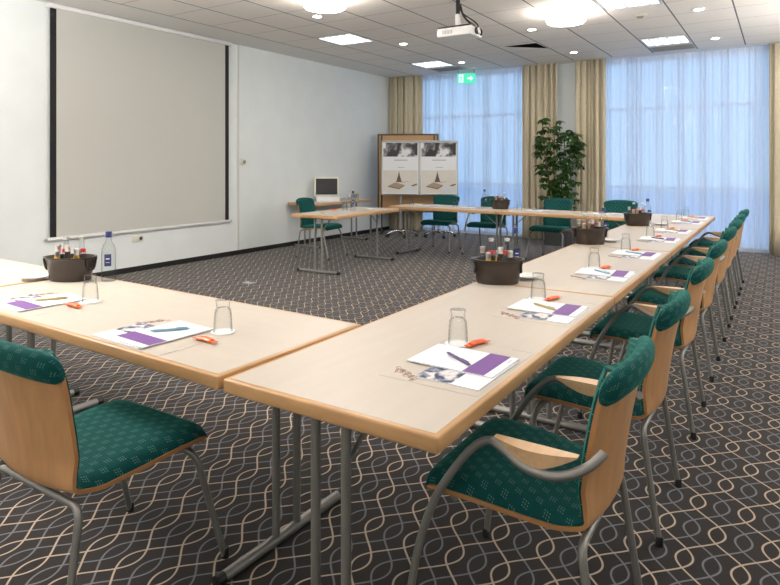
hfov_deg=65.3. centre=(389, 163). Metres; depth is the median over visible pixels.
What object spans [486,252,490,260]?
bottle
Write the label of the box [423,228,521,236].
window
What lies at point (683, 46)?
ceiling vent
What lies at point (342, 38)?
diffuser
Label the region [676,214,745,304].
armchair
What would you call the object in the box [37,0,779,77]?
ceiling
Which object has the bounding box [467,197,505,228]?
seat cushion
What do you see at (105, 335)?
brochure
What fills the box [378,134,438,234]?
pinboard
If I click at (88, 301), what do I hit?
coaster
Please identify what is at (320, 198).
document tray
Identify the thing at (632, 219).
tub
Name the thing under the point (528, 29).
recessed light
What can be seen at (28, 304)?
notepad
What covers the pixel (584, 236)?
tub
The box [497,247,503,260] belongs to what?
bottle
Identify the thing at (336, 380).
table
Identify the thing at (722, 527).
floor
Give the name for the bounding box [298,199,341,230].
seat cushion
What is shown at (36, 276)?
saucer
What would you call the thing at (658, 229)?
notepad
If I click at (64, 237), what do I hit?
bottle
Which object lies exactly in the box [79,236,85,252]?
bottle
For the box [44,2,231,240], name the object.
projection screen
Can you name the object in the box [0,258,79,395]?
table
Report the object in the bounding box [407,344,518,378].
notepad
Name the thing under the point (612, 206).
armchair
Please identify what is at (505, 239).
bottle
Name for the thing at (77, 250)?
bottle
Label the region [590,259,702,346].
seat cushion
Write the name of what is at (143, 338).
notepad
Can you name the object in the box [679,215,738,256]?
seat cushion
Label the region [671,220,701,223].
notepad
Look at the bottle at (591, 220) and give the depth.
4.82 m
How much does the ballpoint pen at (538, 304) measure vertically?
0.012 m
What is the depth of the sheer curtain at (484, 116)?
11.84 m
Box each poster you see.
[383,143,417,192]
[421,143,455,192]
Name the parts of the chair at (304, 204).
leg, leg, leg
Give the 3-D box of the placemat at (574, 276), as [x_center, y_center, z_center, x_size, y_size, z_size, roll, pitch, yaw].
[1.240,0.638,3.529,0.325,0.001,0.460,0,0,33]
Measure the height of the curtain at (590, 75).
3.175 m
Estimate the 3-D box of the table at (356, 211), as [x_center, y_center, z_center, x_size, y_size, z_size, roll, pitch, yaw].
[-0.571,1.009,8.281,0.730,0.740,1.520,0,0,31]
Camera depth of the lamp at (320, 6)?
6.48 m
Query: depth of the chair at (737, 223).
5.56 m
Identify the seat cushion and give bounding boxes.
[0,338,206,488]
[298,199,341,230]
[420,196,457,225]
[426,337,636,525]
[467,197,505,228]
[524,291,675,415]
[529,199,571,232]
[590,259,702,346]
[627,241,717,308]
[653,228,728,281]
[668,220,734,265]
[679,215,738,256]
[689,210,742,246]
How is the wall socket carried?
attached to the wall at (301, 120)
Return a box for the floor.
[0,229,779,584]
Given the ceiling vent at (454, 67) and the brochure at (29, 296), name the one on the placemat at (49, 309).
the brochure at (29, 296)
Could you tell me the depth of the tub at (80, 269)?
3.29 m
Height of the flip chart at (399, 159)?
1.826 m
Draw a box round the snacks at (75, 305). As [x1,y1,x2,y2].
[64,302,82,307]
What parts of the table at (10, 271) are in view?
leg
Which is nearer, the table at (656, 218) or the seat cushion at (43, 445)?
the seat cushion at (43, 445)
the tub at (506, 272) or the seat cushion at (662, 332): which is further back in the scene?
the tub at (506, 272)
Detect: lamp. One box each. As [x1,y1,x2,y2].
[304,0,345,12]
[547,9,585,26]
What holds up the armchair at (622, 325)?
on the floor
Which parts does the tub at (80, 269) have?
handle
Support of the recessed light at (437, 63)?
in the ceiling at (285, 27)
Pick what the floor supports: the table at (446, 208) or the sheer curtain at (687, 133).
the table at (446, 208)
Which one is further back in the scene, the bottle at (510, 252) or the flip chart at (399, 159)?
the flip chart at (399, 159)
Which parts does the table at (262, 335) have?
leg, leg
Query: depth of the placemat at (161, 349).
2.19 m
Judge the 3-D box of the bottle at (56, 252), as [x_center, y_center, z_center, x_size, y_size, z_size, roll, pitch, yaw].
[-1.819,0.547,3.329,0.045,0.156,0.045,0,0,-19]
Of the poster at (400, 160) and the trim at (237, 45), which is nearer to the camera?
the trim at (237, 45)
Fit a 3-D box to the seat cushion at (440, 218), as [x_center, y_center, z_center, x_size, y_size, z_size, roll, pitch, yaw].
[0.818,0.746,9.792,0.516,0.432,0.563,0,0,27]
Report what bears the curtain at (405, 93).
hanging from the ceiling at (285, 27)
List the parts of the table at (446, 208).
leg, leg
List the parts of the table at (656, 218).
leg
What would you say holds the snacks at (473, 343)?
on the placemat at (406, 370)
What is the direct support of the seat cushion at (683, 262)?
on the chair at (737, 223)
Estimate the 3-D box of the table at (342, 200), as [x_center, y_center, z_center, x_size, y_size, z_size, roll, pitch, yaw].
[-1.016,1.009,10.634,0.660,0.740,1.550,0,0,33]
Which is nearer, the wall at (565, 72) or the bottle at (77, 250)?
the bottle at (77, 250)
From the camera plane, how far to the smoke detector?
7.41 m
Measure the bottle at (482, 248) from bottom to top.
0.181 m
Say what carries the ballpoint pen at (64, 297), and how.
on the notepad at (28, 304)
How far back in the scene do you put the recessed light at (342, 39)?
8.86 m
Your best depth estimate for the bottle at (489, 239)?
3.29 m
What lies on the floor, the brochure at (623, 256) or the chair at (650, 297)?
the chair at (650, 297)
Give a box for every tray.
[316,194,341,201]
[384,194,416,194]
[422,194,454,194]
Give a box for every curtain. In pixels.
[389,75,422,230]
[423,67,521,233]
[522,63,556,239]
[575,58,605,226]
[606,45,768,249]
[769,43,779,255]
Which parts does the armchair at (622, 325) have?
leg, leg, armrest, arm rail, armrest, arm rail, leg, leg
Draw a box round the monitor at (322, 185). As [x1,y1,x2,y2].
[314,177,338,196]
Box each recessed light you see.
[311,15,322,17]
[315,33,374,45]
[409,60,454,67]
[526,28,537,30]
[594,0,661,10]
[639,34,690,46]
[692,7,705,10]
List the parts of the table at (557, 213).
leg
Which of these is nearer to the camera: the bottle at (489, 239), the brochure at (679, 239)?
the bottle at (489, 239)
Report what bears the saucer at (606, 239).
on the table at (621, 232)
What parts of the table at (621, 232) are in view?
leg, leg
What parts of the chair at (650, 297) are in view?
leg, leg, leg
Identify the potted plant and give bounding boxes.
[532,118,586,246]
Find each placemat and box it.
[0,291,101,316]
[83,317,232,355]
[321,211,351,213]
[379,338,533,396]
[492,296,597,326]
[564,266,640,283]
[604,249,664,260]
[634,237,683,243]
[650,229,693,234]
[669,221,704,224]
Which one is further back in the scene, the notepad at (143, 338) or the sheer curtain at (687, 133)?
the sheer curtain at (687, 133)
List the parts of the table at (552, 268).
leg, leg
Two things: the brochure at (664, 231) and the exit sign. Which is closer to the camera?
the brochure at (664, 231)
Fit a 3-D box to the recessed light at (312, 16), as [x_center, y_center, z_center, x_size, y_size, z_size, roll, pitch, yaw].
[-0.895,-1.813,7.491,0.156,0.010,0.156,0,0,33]
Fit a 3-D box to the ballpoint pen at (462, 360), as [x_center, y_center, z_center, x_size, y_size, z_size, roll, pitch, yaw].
[0.219,0.625,1.962,0.010,0.012,0.144,0,0,-25]
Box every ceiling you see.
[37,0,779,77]
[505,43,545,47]
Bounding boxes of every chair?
[0,338,228,584]
[295,197,347,260]
[417,195,460,253]
[524,289,690,547]
[525,198,573,259]
[616,239,727,381]
[668,219,741,319]
[684,209,748,289]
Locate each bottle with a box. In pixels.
[54,250,59,258]
[55,244,62,258]
[62,236,68,252]
[64,245,70,258]
[75,248,80,255]
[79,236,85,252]
[103,231,111,265]
[480,246,484,252]
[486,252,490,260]
[488,238,495,260]
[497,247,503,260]
[503,238,509,254]
[507,250,512,257]
[512,227,521,256]
[590,219,594,228]
[602,208,606,226]
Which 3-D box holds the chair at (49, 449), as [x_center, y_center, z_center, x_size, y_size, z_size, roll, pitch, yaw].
[-0.972,0.945,2.018,0.564,0.875,0.651,0,0,32]
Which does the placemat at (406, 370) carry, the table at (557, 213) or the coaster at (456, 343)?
the coaster at (456, 343)
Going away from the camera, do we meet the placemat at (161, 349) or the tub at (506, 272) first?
the placemat at (161, 349)
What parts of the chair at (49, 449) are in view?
leg, leg, leg, leg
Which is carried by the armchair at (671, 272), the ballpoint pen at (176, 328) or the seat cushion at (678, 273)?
the seat cushion at (678, 273)
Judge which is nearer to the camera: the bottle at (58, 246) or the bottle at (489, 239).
the bottle at (489, 239)
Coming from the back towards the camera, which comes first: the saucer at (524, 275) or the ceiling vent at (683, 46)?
the ceiling vent at (683, 46)
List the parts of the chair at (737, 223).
leg, leg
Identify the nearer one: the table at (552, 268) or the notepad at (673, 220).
the table at (552, 268)
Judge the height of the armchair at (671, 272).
0.874 m
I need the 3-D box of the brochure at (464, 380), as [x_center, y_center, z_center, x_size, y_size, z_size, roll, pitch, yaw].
[0.243,0.636,1.891,0.210,0.003,0.297,0,0,34]
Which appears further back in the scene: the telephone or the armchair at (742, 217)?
the telephone
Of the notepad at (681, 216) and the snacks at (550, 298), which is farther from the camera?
the notepad at (681, 216)
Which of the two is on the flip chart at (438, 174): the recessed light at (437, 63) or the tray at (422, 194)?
the tray at (422, 194)
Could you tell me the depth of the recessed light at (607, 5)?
6.88 m
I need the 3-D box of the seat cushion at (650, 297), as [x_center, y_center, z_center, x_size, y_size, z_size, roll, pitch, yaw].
[1.969,0.746,4.202,0.563,0.432,0.516,0,0,33]
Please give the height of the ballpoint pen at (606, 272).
0.012 m
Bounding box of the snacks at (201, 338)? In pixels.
[192,335,217,342]
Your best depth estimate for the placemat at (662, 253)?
4.20 m
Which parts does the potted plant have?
planter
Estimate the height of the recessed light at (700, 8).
0.010 m
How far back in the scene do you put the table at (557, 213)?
7.90 m
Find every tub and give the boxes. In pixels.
[43,254,96,281]
[471,256,524,284]
[490,199,509,208]
[571,226,608,244]
[623,212,651,225]
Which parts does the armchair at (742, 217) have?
leg, leg, armrest, leg, leg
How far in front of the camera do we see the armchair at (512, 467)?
1.66 m
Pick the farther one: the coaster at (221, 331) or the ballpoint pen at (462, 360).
the coaster at (221, 331)
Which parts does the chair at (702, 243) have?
leg, leg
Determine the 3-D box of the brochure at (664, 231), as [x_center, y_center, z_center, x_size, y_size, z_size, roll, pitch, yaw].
[2.704,0.636,5.724,0.210,0.003,0.297,0,0,34]
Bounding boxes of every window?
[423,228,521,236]
[683,245,768,252]
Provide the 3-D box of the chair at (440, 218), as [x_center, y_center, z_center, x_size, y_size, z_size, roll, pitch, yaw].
[0.813,0.945,9.783,0.564,0.875,0.651,0,0,27]
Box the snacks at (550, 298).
[544,295,560,300]
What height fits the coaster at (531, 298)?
0.001 m
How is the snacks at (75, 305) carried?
on the placemat at (49, 309)
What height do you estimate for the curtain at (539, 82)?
3.175 m
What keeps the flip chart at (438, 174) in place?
on the floor
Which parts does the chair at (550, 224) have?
leg, leg, leg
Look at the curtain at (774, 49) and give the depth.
9.11 m
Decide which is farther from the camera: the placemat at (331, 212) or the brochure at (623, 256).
the placemat at (331, 212)
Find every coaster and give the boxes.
[79,299,100,303]
[210,328,234,334]
[445,340,468,346]
[528,297,546,300]
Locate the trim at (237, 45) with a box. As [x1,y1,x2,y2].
[237,45,238,249]
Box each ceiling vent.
[430,66,466,71]
[649,44,694,51]
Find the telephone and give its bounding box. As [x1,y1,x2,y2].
[347,192,358,199]
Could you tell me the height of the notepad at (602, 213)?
0.004 m
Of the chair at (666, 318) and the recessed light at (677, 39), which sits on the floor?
the chair at (666, 318)
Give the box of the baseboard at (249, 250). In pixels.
[92,226,388,276]
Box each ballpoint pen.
[34,296,67,300]
[150,327,189,331]
[447,352,470,365]
[534,303,555,309]
[594,269,610,273]
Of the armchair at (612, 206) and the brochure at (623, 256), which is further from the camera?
the armchair at (612, 206)
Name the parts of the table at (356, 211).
leg, leg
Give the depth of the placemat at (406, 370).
1.88 m
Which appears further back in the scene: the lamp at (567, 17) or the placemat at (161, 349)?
the lamp at (567, 17)
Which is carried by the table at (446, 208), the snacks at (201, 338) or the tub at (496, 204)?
the tub at (496, 204)
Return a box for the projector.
[437,0,482,41]
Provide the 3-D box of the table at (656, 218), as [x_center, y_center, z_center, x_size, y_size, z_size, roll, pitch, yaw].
[3.186,1.009,6.894,0.740,0.740,1.788,0,0,33]
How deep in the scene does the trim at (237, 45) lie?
9.27 m
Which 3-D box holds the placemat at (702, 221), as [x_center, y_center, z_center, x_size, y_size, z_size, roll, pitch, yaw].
[3.239,0.638,6.643,0.325,0.001,0.460,0,0,33]
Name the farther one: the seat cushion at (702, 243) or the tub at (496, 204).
the tub at (496, 204)
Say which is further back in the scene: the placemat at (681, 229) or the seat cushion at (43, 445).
the placemat at (681, 229)
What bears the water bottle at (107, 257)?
on the table at (262, 335)
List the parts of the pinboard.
post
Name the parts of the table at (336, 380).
leg, leg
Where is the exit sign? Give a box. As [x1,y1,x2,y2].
[457,68,474,83]
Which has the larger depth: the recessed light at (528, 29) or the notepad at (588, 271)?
the recessed light at (528, 29)
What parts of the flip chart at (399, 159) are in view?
frame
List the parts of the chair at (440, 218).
leg, leg, leg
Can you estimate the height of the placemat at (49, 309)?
0.001 m
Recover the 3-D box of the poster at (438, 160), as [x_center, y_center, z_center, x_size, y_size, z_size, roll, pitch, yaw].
[0.917,0.071,11.477,0.650,0.948,0.118,0,0,4]
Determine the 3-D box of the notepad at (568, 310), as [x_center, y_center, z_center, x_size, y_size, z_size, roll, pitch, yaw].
[0.696,0.633,2.685,0.297,0.004,0.210,0,0,33]
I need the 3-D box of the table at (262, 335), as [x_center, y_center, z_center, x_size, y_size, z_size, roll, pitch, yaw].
[-1.138,1.009,2.703,2.000,0.740,0.753,0,0,34]
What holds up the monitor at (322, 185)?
on the table at (342, 200)
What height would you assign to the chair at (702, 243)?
0.875 m
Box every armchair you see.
[407,335,654,584]
[461,196,509,254]
[578,257,714,439]
[594,200,637,230]
[653,226,736,341]
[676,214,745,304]
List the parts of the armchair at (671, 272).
leg, leg, armrest, armrest, arm rail, leg, leg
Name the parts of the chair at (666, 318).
leg, leg, leg, leg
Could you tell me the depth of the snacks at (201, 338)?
2.18 m
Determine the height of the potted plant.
2.178 m
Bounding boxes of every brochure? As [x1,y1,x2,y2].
[0,295,41,311]
[92,323,154,348]
[414,362,518,390]
[518,309,588,323]
[585,273,635,281]
[621,254,660,259]
[647,239,680,242]
[663,231,691,233]
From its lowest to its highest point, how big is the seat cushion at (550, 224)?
0.432 m
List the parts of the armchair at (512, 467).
leg, leg, armrest, arm rail, armrest, leg, arm rail, leg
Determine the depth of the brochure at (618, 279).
3.38 m
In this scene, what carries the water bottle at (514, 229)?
on the table at (552, 268)
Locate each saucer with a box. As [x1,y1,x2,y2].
[19,273,47,280]
[520,272,539,279]
[605,238,620,241]
[653,223,668,225]
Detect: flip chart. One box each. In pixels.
[381,140,419,237]
[419,140,457,238]
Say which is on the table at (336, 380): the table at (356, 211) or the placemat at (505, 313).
the placemat at (505, 313)
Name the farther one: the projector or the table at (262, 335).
the projector
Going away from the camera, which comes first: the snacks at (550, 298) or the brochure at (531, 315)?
the brochure at (531, 315)
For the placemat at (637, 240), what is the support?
on the table at (621, 232)
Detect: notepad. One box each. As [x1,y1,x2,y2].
[0,293,86,311]
[109,320,212,348]
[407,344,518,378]
[507,299,587,317]
[574,267,633,277]
[590,212,611,214]
[610,250,660,256]
[639,236,679,241]
[654,228,691,232]
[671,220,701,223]
[679,216,708,218]
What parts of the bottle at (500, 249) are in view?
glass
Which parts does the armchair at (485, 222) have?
leg, leg, leg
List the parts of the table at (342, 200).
leg, leg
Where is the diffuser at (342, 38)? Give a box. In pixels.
[320,34,367,43]
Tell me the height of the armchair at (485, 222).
0.874 m
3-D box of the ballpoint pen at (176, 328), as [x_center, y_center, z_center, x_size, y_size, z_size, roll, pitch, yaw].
[-0.832,0.625,2.301,0.144,0.012,0.010,0,0,-15]
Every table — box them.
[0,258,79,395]
[0,275,360,584]
[224,282,613,584]
[288,198,371,248]
[291,207,398,274]
[389,203,515,253]
[490,245,670,432]
[496,208,625,259]
[572,226,698,341]
[622,214,714,294]
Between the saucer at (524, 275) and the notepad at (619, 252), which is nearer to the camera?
the saucer at (524, 275)
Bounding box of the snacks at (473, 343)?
[464,338,489,346]
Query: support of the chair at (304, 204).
on the floor
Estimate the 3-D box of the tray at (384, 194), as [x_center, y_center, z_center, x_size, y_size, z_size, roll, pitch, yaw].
[0.191,0.568,11.441,0.620,0.018,0.060,0,0,4]
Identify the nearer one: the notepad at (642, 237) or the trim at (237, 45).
the notepad at (642, 237)
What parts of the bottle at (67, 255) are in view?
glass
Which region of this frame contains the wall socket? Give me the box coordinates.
[132,235,142,242]
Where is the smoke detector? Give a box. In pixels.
[633,13,647,17]
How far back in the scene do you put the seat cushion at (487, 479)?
1.67 m
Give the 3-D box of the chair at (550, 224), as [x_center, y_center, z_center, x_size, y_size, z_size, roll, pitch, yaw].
[2.351,0.945,8.843,0.564,0.875,0.651,0,0,37]
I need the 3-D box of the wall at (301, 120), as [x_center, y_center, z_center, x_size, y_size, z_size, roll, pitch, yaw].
[-3.680,-0.220,7.354,0.200,3.200,14.000,0,0,33]
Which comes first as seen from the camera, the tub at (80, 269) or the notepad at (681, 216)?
the tub at (80, 269)
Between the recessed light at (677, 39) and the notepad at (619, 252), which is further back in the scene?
the recessed light at (677, 39)
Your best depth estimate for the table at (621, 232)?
5.16 m
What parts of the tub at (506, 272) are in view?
handle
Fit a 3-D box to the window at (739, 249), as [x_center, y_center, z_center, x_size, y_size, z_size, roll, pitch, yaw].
[4.940,-0.220,10.008,3.200,3.200,0.070,0,0,33]
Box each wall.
[0,0,388,272]
[557,63,574,226]
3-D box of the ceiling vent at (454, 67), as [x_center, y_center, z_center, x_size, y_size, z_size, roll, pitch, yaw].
[1.121,-1.813,11.646,0.620,0.013,0.400,0,0,33]
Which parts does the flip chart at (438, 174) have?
frame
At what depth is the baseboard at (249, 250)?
8.86 m
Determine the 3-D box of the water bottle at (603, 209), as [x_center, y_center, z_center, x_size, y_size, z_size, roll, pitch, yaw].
[1.803,0.504,5.140,0.074,0.270,0.075,0,0,-5]
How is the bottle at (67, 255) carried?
in the tub at (80, 269)

